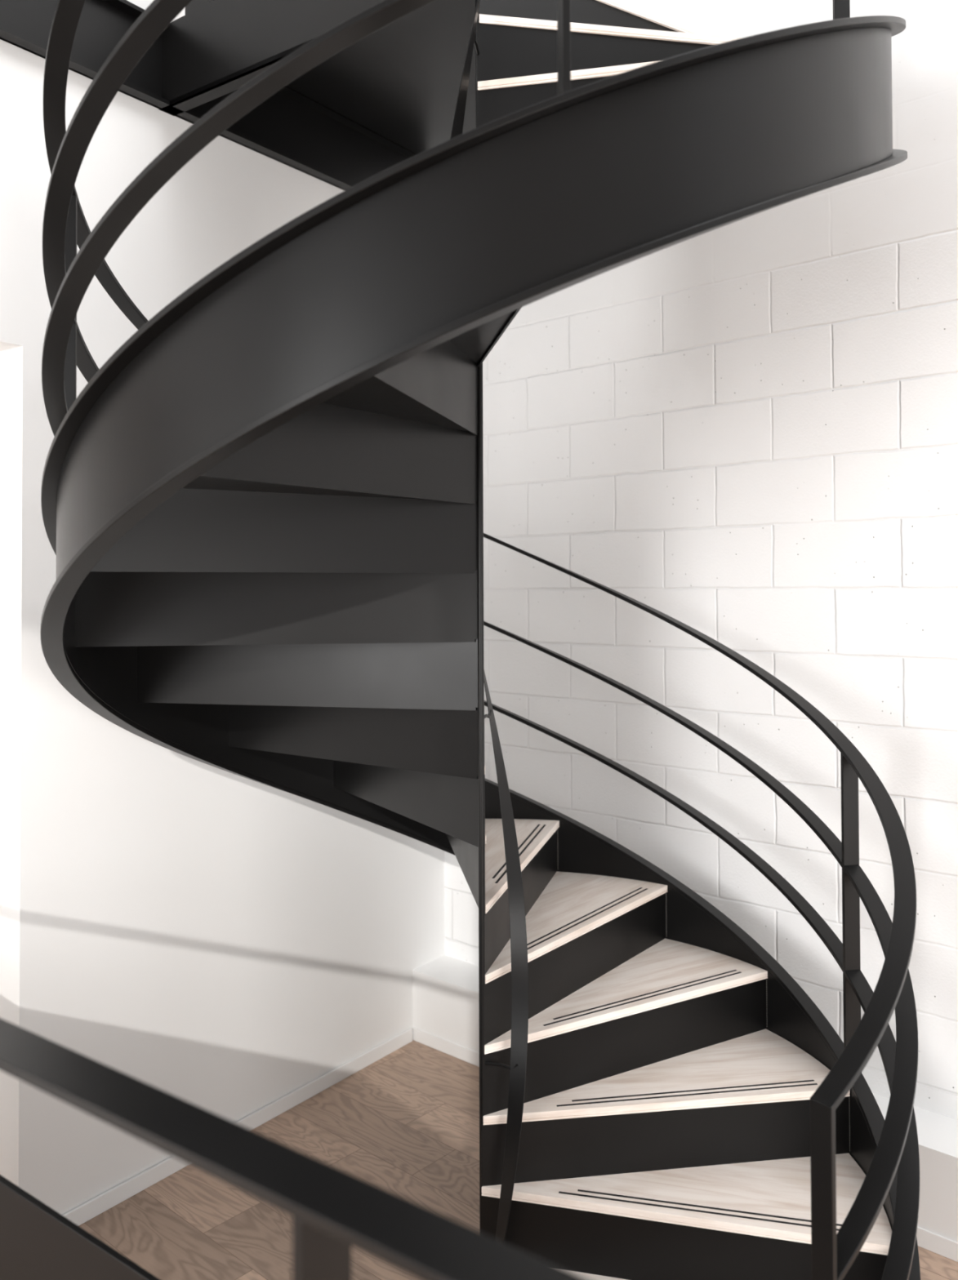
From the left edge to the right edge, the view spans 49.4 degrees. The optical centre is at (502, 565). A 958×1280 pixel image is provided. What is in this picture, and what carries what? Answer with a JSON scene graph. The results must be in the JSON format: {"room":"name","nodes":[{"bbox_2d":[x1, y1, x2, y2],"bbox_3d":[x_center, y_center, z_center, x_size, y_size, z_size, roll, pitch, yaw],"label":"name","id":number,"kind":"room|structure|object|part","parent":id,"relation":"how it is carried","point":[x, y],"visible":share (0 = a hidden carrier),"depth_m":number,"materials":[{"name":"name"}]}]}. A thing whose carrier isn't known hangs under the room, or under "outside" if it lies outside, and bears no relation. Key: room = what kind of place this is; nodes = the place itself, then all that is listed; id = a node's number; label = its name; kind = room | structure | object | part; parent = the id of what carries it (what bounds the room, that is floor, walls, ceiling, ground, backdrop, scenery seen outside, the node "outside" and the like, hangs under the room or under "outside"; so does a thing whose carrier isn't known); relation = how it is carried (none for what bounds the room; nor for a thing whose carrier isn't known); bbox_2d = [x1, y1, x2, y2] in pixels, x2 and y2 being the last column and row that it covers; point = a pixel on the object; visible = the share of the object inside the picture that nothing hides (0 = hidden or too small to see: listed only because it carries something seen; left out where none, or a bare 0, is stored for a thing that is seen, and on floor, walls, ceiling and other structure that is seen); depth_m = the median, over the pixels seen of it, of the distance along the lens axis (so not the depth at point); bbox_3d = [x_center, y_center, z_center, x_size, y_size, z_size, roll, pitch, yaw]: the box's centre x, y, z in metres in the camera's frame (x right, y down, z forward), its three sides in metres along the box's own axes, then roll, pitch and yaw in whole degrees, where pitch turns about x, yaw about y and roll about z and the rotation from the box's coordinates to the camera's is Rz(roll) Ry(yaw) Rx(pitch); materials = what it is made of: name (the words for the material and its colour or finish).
{"room":"stairwell","nodes":[
{"label":"stairwell","id":0,"kind":"room"},
{"bbox_2d":[0,0,444,1214],"bbox_3d":[-2.085,-1.477,2.188,0.550,6.600,6.050,-1,-1,35],"label":"wall","id":1,"kind":"structure","parent":0,"point":[220,941],"depth_m":3.09,"materials":[{"name":"white paint"}]},
{"bbox_2d":[62,1027,412,1226],"bbox_3d":[-0.816,1.818,3.407,0.010,0.050,1.600,-1,-1,35],"label":"baseboard","id":2,"kind":"structure","parent":1,"relation":"attached to","point":[104,1202],"depth_m":3.42,"materials":[{"name":"white paint"}]},
{"bbox_2d":[0,0,475,190],"bbox_3d":[-0.655,-2.078,2.746,1.159,1.351,2.800,-1,-1,35],"label":"landing","id":3,"kind":"object","parent":1,"relation":"attached to","point":[388,97],"visible":0.63,"depth_m":3.21,"materials":[{"name":"black metal"}]},
{"bbox_3d":[-0.894,-2.190,3.112,0.115,1.110,0.045,-1,-1,35],"label":"guard post","id":4,"kind":"part","parent":3,"relation":"part of","materials":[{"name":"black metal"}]},
{"bbox_3d":[-0.199,-1.637,3.332,1.088,0.012,1.208,-1,-1,35],"label":"soffit plate","id":5,"kind":"part","parent":3,"relation":"part of","materials":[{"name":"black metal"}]},
{"bbox_2d":[0,1017,586,1279],"bbox_3d":[-0.095,1.159,1.120,3.811,1.271,0.554,-1,-1,36],"label":"guard railing","id":6,"kind":"object","parent":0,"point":[334,1211],"visible":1,"depth_m":0.92,"materials":[{"name":"black metal"}]},
{"bbox_3d":[-0.770,1.273,1.662,2.123,1.069,0.012,-1,-1,23],"label":"guard panel","id":7,"kind":"part","parent":6,"relation":"part of","materials":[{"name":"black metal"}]},
{"bbox_3d":[-0.147,1.159,0.853,0.011,1.260,0.058,-1,-1,36],"label":"post","id":8,"kind":"part","parent":6,"relation":"part of","materials":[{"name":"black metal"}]},
{"bbox_2d":[79,1040,957,1279],"bbox_3d":[-1.924,1.811,0.351,12.000,0.050,8.300,-1,-2,41],"label":"floor","id":9,"kind":"structure","parent":0,"point":[406,1124],"depth_m":3.11,"materials":[{"name":"brown wood"}]},
{"bbox_2d":[40,0,919,1279],"bbox_3d":[-0.055,-0.241,2.537,1.956,4.558,1.956,0,-1,-32],"label":"spiral staircase","id":10,"kind":"structure","parent":9,"relation":"on","point":[262,513],"depth_m":2.39,"materials":[{"name":"black metal"}]},
{"bbox_3d":[-0.999,-0.443,2.381,0.043,0.813,0.012,0,-1,-10],"label":"post","id":11,"kind":"part","parent":10,"relation":"part of","materials":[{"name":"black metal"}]},
{"bbox_3d":[-0.055,-0.211,2.536,0.224,4.500,0.224,0,-1,-1],"label":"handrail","id":12,"kind":"part","parent":10,"relation":"part of","materials":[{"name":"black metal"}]},
{"bbox_3d":[0.093,-1.124,1.610,0.012,0.813,0.043,0,-1,-9],"label":"post","id":13,"kind":"part","parent":10,"relation":"part of","materials":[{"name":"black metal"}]},
{"bbox_3d":[0.543,1.353,1.753,0.012,0.901,0.043,1,-1,-38],"label":"post","id":14,"kind":"part","parent":10,"relation":"part of","materials":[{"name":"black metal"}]},
{"bbox_3d":[0.883,-1.772,2.722,0.043,0.813,0.012,0,-1,-9],"label":"post","id":15,"kind":"part","parent":10,"relation":"part of","materials":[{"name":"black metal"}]},
{"bbox_3d":[0.893,0.888,2.669,0.043,0.813,0.012,0,-1,-9],"label":"post","id":16,"kind":"part","parent":10,"relation":"part of","materials":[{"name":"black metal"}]},
{"bbox_2d":[444,0,957,1119],"bbox_3d":[2.331,-1.495,2.180,7.500,6.600,0.202,-1,-2,41],"label":"wall","id":17,"kind":"structure","parent":0,"point":[744,432],"depth_m":3.33,"materials":[{"name":"white brick"}]},
{"bbox_2d":[411,1026,957,1262],"bbox_3d":[2.144,1.775,1.886,7.500,0.050,0.006,-1,-2,41],"label":"baseboard","id":18,"kind":"structure","parent":17,"relation":"attached to","point":[944,1246],"depth_m":3.85,"materials":[{"name":"white paint"}]},
{"bbox_2d":[412,955,957,1242],"bbox_3d":[2.212,1.667,1.966,7.500,0.269,0.201,-1,-2,41],"label":"trim","id":19,"kind":"structure","parent":17,"relation":"attached to","point":[445,988],"depth_m":3.85,"materials":[{"name":"white paint"}]}
]}

